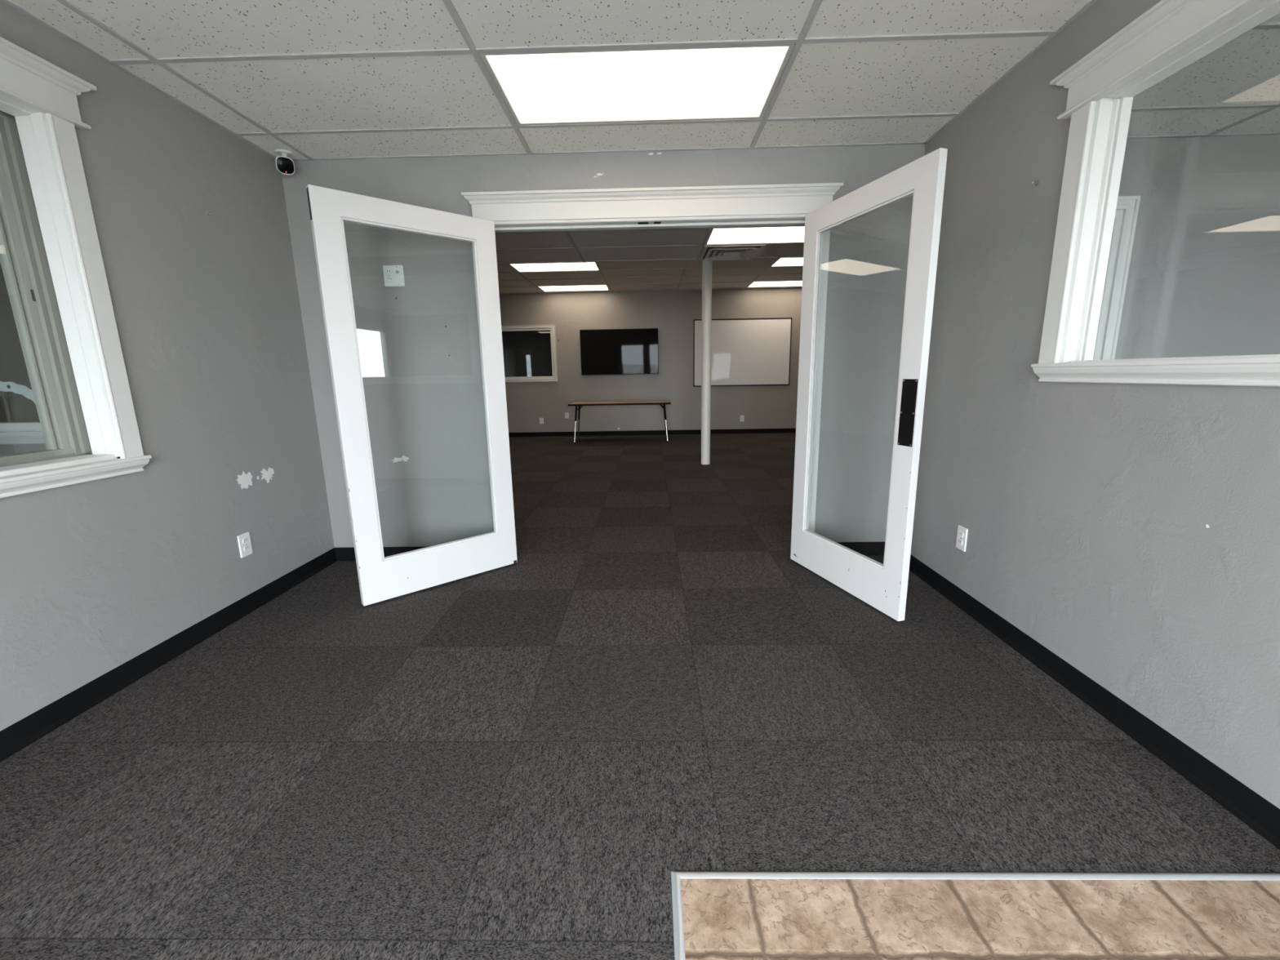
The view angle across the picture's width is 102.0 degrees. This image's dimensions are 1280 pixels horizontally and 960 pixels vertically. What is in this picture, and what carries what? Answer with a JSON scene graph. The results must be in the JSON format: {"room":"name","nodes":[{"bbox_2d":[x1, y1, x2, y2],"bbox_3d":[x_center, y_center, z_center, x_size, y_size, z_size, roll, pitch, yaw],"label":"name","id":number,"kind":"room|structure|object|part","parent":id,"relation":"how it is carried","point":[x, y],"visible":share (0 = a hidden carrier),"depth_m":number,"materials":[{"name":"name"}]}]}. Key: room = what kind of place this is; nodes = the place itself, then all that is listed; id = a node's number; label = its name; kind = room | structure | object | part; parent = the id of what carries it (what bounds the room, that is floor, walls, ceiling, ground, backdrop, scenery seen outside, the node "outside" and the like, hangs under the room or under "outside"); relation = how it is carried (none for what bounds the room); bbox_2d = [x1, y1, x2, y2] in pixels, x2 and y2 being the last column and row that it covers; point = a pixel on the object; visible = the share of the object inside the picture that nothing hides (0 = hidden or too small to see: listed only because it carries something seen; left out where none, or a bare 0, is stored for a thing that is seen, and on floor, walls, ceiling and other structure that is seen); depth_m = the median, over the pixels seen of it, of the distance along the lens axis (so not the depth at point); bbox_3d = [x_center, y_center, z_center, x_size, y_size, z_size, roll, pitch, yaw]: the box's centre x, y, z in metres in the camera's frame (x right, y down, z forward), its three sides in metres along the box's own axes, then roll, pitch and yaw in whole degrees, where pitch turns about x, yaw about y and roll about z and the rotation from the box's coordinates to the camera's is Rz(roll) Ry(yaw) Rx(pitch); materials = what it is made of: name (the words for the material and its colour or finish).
{"room":"office entrance lobby","nodes":[
{"label":"office entrance lobby","id":0,"kind":"room"},
{"bbox_2d":[0,262,39,421],"bbox_3d":[-5.399,-1.100,4.352,0.150,2.900,11.470,-1,12,1],"label":"wall","id":1,"kind":"structure","parent":0,"point":[14,406],"depth_m":4.38,"materials":[{"name":"beige paint"}]},
{"bbox_2d":[0,0,334,731],"bbox_3d":[-2.155,-0.206,0.999,0.241,2.376,4.360,-1,12,1],"label":"wall","id":2,"kind":"structure","parent":0,"point":[95,575],"depth_m":2.22,"materials":[{"name":"grey paint"}]},
{"bbox_2d":[0,36,151,498],"bbox_3d":[-2.117,-0.489,0.799,0.267,1.405,2.497,-1,12,1],"label":"window","id":3,"kind":"structure","parent":2,"relation":"in","point":[51,260],"depth_m":1.86,"materials":[{"name":"white paint"}]},
{"bbox_3d":[-2.215,-0.451,0.794,0.050,1.210,2.355,-1,12,1],"label":"vinyl frame","id":4,"kind":"part","parent":3,"relation":"part of","materials":[{"name":"white plastic"}]},
{"bbox_3d":[-2.083,0.140,0.912,0.173,0.031,2.417,-1,12,1],"label":"sill","id":5,"kind":"part","parent":3,"relation":"part of","materials":[{"name":"white paint"}]},
{"bbox_3d":[-2.015,-0.674,1.922,0.026,1.197,0.082,-1,12,1],"label":"casing","id":6,"kind":"part","parent":3,"relation":"part of","materials":[{"name":"white paint"}]},
{"bbox_2d":[0,547,337,762],"bbox_3d":[-2.008,0.914,1.224,0.016,0.086,4.360,-1,12,1],"label":"baseboard","id":7,"kind":"structure","parent":2,"relation":"attached to","point":[21,734],"depth_m":2.06,"materials":[{"name":"black plastic"}]},
{"bbox_2d":[205,211,213,217],"bbox_3d":[-2.007,-1.242,2.421,0.022,0.024,0.024,-1,12,1],"label":"wall anchor","id":8,"kind":"object","parent":2,"relation":"attached to","point":[208,214],"visible":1,"depth_m":2.42,"materials":[{"name":"grey paint"}]},
{"bbox_2d":[236,531,253,558],"bbox_3d":[-1.989,0.327,2.613,0.009,0.116,0.075,-1,12,1],"label":"wall outlet","id":9,"kind":"object","parent":2,"relation":"attached to","point":[243,540],"visible":1,"depth_m":2.61,"materials":[{"name":"white plastic"}]},
{"bbox_2d":[242,537,248,544],"bbox_3d":[-1.987,0.307,2.609,0.003,0.029,0.033,-1,12,1],"label":"receptacle","id":10,"kind":"object","parent":9,"relation":"attached to","point":[245,540],"depth_m":2.61,"materials":[{"name":"white plastic"}]},
{"bbox_2d":[244,545,249,551],"bbox_3d":[-1.986,0.347,2.617,0.003,0.029,0.033,-1,12,1],"label":"receptacle","id":11,"kind":"object","parent":9,"relation":"attached to","point":[246,548],"depth_m":2.62,"materials":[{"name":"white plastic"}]},
{"bbox_2d":[501,324,557,382],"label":"window","id":12,"kind":"structure","parent":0,"point":[526,353],"depth_m":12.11,"materials":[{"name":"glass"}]},
{"bbox_2d":[0,0,1097,160],"bbox_3d":[-0.270,-1.387,0.722,3.572,0.036,4.360,-1,12,1],"label":"ceiling","id":13,"kind":"structure","parent":0,"point":[313,80],"depth_m":2.00,"materials":[{"name":"tile"}]},
{"bbox_2d":[275,149,294,174],"bbox_3d":[-1.917,-1.710,2.799,0.087,0.116,0.093,-9,14,-33],"label":"security camera","id":14,"kind":"object","parent":13,"relation":"attached to","point":[284,165],"visible":1,"depth_m":2.78,"materials":[{"name":"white plastic"}]},
{"bbox_2d":[480,44,795,125],"bbox_3d":[-0.010,-1.730,2.228,1.192,0.093,0.582,-1,12,1],"label":"ceiling light","id":15,"kind":"object","parent":13,"relation":"attached to","point":[720,82],"visible":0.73,"depth_m":2.20,"materials":[{"name":"plastic"}]},
{"bbox_2d":[0,432,1279,959],"bbox_3d":[0.599,0.313,4.468,11.800,0.120,11.350,-1,12,1],"label":"floor","id":16,"kind":"structure","parent":0,"point":[520,760],"depth_m":1.58,"materials":[{"name":"carpet"}]},
{"bbox_2d":[568,400,671,443],"bbox_3d":[-0.335,-1.024,9.104,1.724,0.680,0.755,-1,12,1],"label":"folding table","id":17,"kind":"object","parent":16,"relation":"on","point":[580,404],"visible":1,"depth_m":8.92,"materials":[{"name":"brown wood"}]},
{"bbox_3d":[-1.104,-1.152,8.938,0.032,0.279,0.066,8,14,37],"label":"leg","id":18,"kind":"part","parent":17,"relation":"part of","materials":[{"name":"black metal"}]},
{"bbox_3d":[-1.096,-1.234,9.337,0.032,0.279,0.066,-9,14,-34],"label":"leg","id":19,"kind":"part","parent":17,"relation":"part of","materials":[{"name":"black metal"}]},
{"bbox_3d":[0.430,-1.173,8.905,0.032,0.279,0.066,-9,14,-34],"label":"leg","id":20,"kind":"part","parent":17,"relation":"part of","materials":[{"name":"black metal"}]},
{"bbox_2d":[701,259,711,464],"bbox_3d":[0.825,-1.512,6.444,0.117,2.660,0.117,-1,12,1],"label":"support column","id":21,"kind":"structure","parent":16,"relation":"on","point":[706,264],"depth_m":6.41,"materials":[{"name":"beige paint"}]},
{"bbox_2d":[671,871,1279,959],"bbox_3d":[0.787,1.131,0.121,1.468,0.007,2.213,-1,12,1],"label":"floor tile","id":22,"kind":"structure","parent":16,"relation":"on","point":[717,915],"depth_m":1.10,"materials":[{"name":"tile"}]},
{"bbox_2d":[0,134,1279,560],"bbox_3d":[0.553,-0.970,3.081,11.800,2.950,0.156,-1,12,1],"label":"wall","id":23,"kind":"structure","parent":0,"point":[1203,278],"depth_m":2.99,"materials":[{"name":"grey paint"}]},
{"bbox_2d":[0,381,44,444],"bbox_3d":[-4.307,-0.852,3.178,1.336,1.266,0.190,-1,12,1],"label":"window","id":24,"kind":"structure","parent":23,"relation":"in","point":[11,432],"depth_m":3.22,"materials":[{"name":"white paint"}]},
{"bbox_3d":[-4.305,-0.885,3.194,1.280,1.155,0.144,-1,12,1],"label":"frame","id":25,"kind":"part","parent":24,"relation":"part of","materials":[{"name":"white paint"}]},
{"bbox_3d":[-4.306,-0.870,3.117,1.332,1.207,0.022,-1,12,1],"label":"casing","id":26,"kind":"part","parent":24,"relation":"part of","materials":[{"name":"white paint"}]},
{"bbox_3d":[-4.301,-0.256,3.228,1.330,0.078,0.050,-1,12,1],"label":"sill","id":27,"kind":"part","parent":24,"relation":"part of","materials":[{"name":"white paint"}]},
{"bbox_2d":[382,265,404,286],"bbox_3d":[-1.430,-1.185,3.005,0.116,0.116,0.010,-1,12,1],"label":"wall outlet","id":28,"kind":"object","parent":23,"relation":"attached to","point":[393,276],"visible":1,"depth_m":3.00,"materials":[{"name":"white plastic"}]},
{"bbox_2d":[386,269,391,275],"bbox_3d":[-1.454,-1.203,3.000,0.033,0.029,0.003,-1,12,1],"label":"receptacle","id":29,"kind":"object","parent":28,"relation":"attached to","point":[388,272],"depth_m":3.00,"materials":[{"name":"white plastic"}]},
{"bbox_2d":[386,276,392,282],"bbox_3d":[-1.454,-1.164,3.008,0.033,0.029,0.003,-1,12,1],"label":"receptacle","id":30,"kind":"object","parent":28,"relation":"attached to","point":[389,279],"depth_m":3.01,"materials":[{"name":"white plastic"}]},
{"bbox_2d":[306,184,517,605],"bbox_3d":[-1.114,-0.390,2.761,0.895,1.973,0.053,-12,16,-42],"label":"door","id":31,"kind":"structure","parent":23,"relation":"in","point":[380,577],"depth_m":2.64,"materials":[{"name":"white paint"}]},
{"bbox_2d":[461,182,843,546],"bbox_3d":[0.080,-0.569,3.151,2.094,2.152,0.204,-1,12,1],"label":"door frame","id":32,"kind":"structure","parent":23,"relation":"attached to","point":[786,204],"depth_m":2.90,"materials":[{"name":"white paint"}]},
{"bbox_3d":[0.018,-1.461,2.949,0.060,0.004,0.030,-1,12,1],"label":"strike plate","id":33,"kind":"part","parent":32,"relation":"part of","materials":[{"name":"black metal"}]},
{"bbox_3d":[1.046,-0.503,3.095,0.072,2.012,0.019,-1,12,1],"label":"casing","id":34,"kind":"part","parent":32,"relation":"part of","materials":[{"name":"white paint"}]},
{"bbox_2d":[790,147,947,621],"bbox_3d":[1.061,-0.398,2.616,0.052,1.973,0.894,-4,12,-15],"label":"door","id":35,"kind":"structure","parent":23,"relation":"in","point":[884,587],"depth_m":2.36,"materials":[{"name":"white paint"}]},
{"bbox_3d":[1.159,-0.291,2.244,0.003,0.288,0.082,-4,12,-16],"label":"push plate","id":36,"kind":"part","parent":35,"relation":"part of","materials":[{"name":"black metal"}]},
{"bbox_2d":[1093,195,1140,359],"bbox_3d":[2.298,-0.968,3.046,0.910,1.220,0.162,-1,12,1],"label":"window frame","id":37,"kind":"structure","parent":23,"relation":"in","point":[1127,206],"depth_m":2.93,"materials":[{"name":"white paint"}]},
{"bbox_3d":[2.298,-0.970,3.054,0.790,1.100,0.144,-1,12,1],"label":"frame","id":38,"kind":"part","parent":37,"relation":"part of","materials":[{"name":"white paint"}]},
{"bbox_2d":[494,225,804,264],"bbox_3d":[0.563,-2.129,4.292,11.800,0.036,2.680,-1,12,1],"label":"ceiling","id":39,"kind":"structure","parent":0,"point":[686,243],"depth_m":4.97,"materials":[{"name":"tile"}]},
{"bbox_2d":[699,244,765,260],"bbox_3d":[0.924,-2.305,5.269,0.584,0.032,0.584,-1,12,1],"label":"ceiling vent","id":40,"kind":"object","parent":39,"relation":"in","point":[730,252],"visible":1,"depth_m":5.21,"materials":[{"name":"white metal"}]},
{"bbox_3d":[0.924,-2.305,5.270,0.156,0.018,0.156,-1,12,1],"label":"plate","id":41,"kind":"part","parent":40,"relation":"part of","materials":[{"name":"white metal"}]},
{"bbox_2d":[704,226,804,244],"bbox_3d":[1.210,-2.246,4.654,1.192,0.093,0.582,-1,12,1],"label":"ceiling light","id":42,"kind":"object","parent":39,"relation":"attached to","point":[792,234],"visible":0.29,"depth_m":4.69,"materials":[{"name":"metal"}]},
{"bbox_2d":[497,257,803,293],"bbox_3d":[0.619,-3.087,7.515,11.800,0.036,4.020,-1,12,1],"label":"ceiling","id":43,"kind":"structure","parent":0,"point":[661,275],"depth_m":8.12,"materials":[{"name":"tile"}]},
{"bbox_2d":[509,262,599,271],"bbox_3d":[-1.185,-3.041,7.287,1.192,0.093,0.582,-1,12,1],"label":"ceiling light","id":44,"kind":"object","parent":43,"relation":"attached to","point":[588,266],"visible":0.52,"depth_m":7.33,"materials":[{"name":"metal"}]},
{"bbox_2d":[537,284,609,291],"bbox_3d":[-1.152,-3.407,9.080,1.192,0.093,0.582,-1,12,1],"label":"ceiling light","id":45,"kind":"object","parent":43,"relation":"attached to","point":[595,287],"visible":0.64,"depth_m":9.13,"materials":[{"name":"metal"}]},
{"bbox_2d":[747,280,802,287],"bbox_3d":[2.507,-3.455,9.002,1.192,0.093,0.582,-1,12,1],"label":"ceiling light","id":46,"kind":"object","parent":43,"relation":"attached to","point":[787,283],"visible":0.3,"depth_m":9.07,"materials":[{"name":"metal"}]},
{"bbox_2d":[770,257,803,266],"bbox_3d":[2.473,-3.089,7.209,1.192,0.093,0.582,-1,12,1],"label":"ceiling light","id":47,"kind":"object","parent":43,"relation":"attached to","point":[780,262],"visible":0.15,"depth_m":7.29,"materials":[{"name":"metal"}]},
{"bbox_2d":[499,287,801,432],"bbox_3d":[0.677,-2.337,9.779,11.800,2.950,0.121,-1,12,1],"label":"wall","id":48,"kind":"structure","parent":0,"point":[673,313],"depth_m":9.80,"materials":[{"name":"beige paint"}]},
{"bbox_2d":[539,417,543,423],"bbox_3d":[-1.903,-1.139,10.007,0.080,0.116,0.008,-1,12,1],"label":"blank wall plate","id":49,"kind":"object","parent":48,"relation":"attached to","point":[541,420],"visible":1,"depth_m":10.00,"materials":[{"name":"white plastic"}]},
{"bbox_2d":[564,412,568,418],"bbox_3d":[-1.409,-1.242,9.976,0.075,0.110,0.009,-1,12,1],"label":"wall outlet","id":50,"kind":"object","parent":48,"relation":"attached to","point":[566,414],"visible":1,"depth_m":9.97,"materials":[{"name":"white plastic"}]},
{"bbox_2d":[579,328,658,375],"bbox_3d":[-0.382,-2.389,9.675,1.448,0.823,0.103,-1,12,1],"label":"television","id":51,"kind":"object","parent":48,"relation":"attached to","point":[602,351],"visible":1,"depth_m":9.63,"materials":[{"name":"black glass"}]},
{"bbox_2d":[508,428,795,436],"bbox_3d":[0.701,-0.921,9.999,11.800,0.086,0.016,-1,12,1],"label":"baseboard","id":52,"kind":"structure","parent":48,"relation":"attached to","point":[745,430],"depth_m":10.01,"materials":[{"name":"black plastic"}]},
{"bbox_2d":[739,415,744,421],"bbox_3d":[1.956,-1.177,9.927,0.078,0.116,0.009,-1,12,1],"label":"wall outlet","id":53,"kind":"object","parent":48,"relation":"attached to","point":[742,417],"visible":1,"depth_m":9.93,"materials":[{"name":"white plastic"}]},
{"bbox_2d":[693,317,791,386],"bbox_3d":[1.904,-2.378,9.673,1.806,1.220,0.025,-1,12,1],"label":"whiteboard","id":54,"kind":"object","parent":48,"relation":"attached to","point":[745,352],"visible":0.93,"depth_m":9.66,"materials":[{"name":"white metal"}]},
{"bbox_2d":[910,0,1279,808],"bbox_3d":[1.605,-0.255,0.918,0.141,2.376,4.360,-1,12,1],"label":"wall","id":55,"kind":"structure","parent":0,"point":[1131,531],"depth_m":1.83,"materials":[{"name":"grey paint"}]},
{"bbox_2d":[955,524,968,551],"bbox_3d":[1.573,0.285,2.536,0.009,0.116,0.075,-1,12,1],"label":"wall outlet","id":56,"kind":"object","parent":55,"relation":"attached to","point":[962,535],"visible":1,"depth_m":2.53,"materials":[{"name":"white plastic"}]},
{"bbox_2d":[958,538,962,545],"bbox_3d":[1.570,0.305,2.540,0.003,0.029,0.033,-1,12,1],"label":"receptacle","id":57,"kind":"object","parent":56,"relation":"attached to","point":[960,540],"depth_m":2.54,"materials":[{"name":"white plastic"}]},
{"bbox_2d":[959,531,963,537],"bbox_3d":[1.570,0.266,2.532,0.003,0.029,0.033,-1,12,1],"label":"receptacle","id":58,"kind":"object","parent":56,"relation":"attached to","point":[961,533],"depth_m":2.53,"materials":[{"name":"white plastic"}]},
{"bbox_2d":[1031,180,1038,186],"bbox_3d":[1.536,-1.157,2.020,0.022,0.020,0.020,-1,12,1],"label":"wall anchor","id":59,"kind":"object","parent":55,"relation":"attached to","point":[1036,183],"visible":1,"depth_m":2.02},
{"bbox_2d":[909,554,1279,849],"bbox_3d":[1.547,0.868,1.149,0.016,0.086,4.360,-1,12,1],"label":"baseboard","id":60,"kind":"structure","parent":55,"relation":"attached to","point":[1250,807],"depth_m":1.64,"materials":[{"name":"black plastic"}]},
{"bbox_2d":[1031,0,1279,386],"bbox_3d":[1.556,-0.659,0.704,0.181,1.066,2.592,-1,12,1],"label":"window","id":61,"kind":"structure","parent":55,"relation":"in","point":[1171,36],"depth_m":1.75,"materials":[{"name":"white paint"}]},
{"bbox_3d":[1.541,-0.863,1.872,0.026,0.867,0.087,-1,12,1],"label":"casing","id":62,"kind":"part","parent":61,"relation":"part of","materials":[{"name":"white paint"}]},
{"bbox_3d":[1.576,-0.199,0.784,0.157,0.022,2.512,-1,12,1],"label":"sill","id":63,"kind":"part","parent":61,"relation":"part of","materials":[{"name":"white paint"}]},
{"bbox_2d":[1127,13,1279,138],"bbox_3d":[4.025,-1.443,0.631,4.741,0.036,4.360,-1,12,1],"label":"ceiling","id":64,"kind":"structure","parent":0,"point":[1233,89],"depth_m":2.38,"materials":[{"name":"tile"}]}
]}

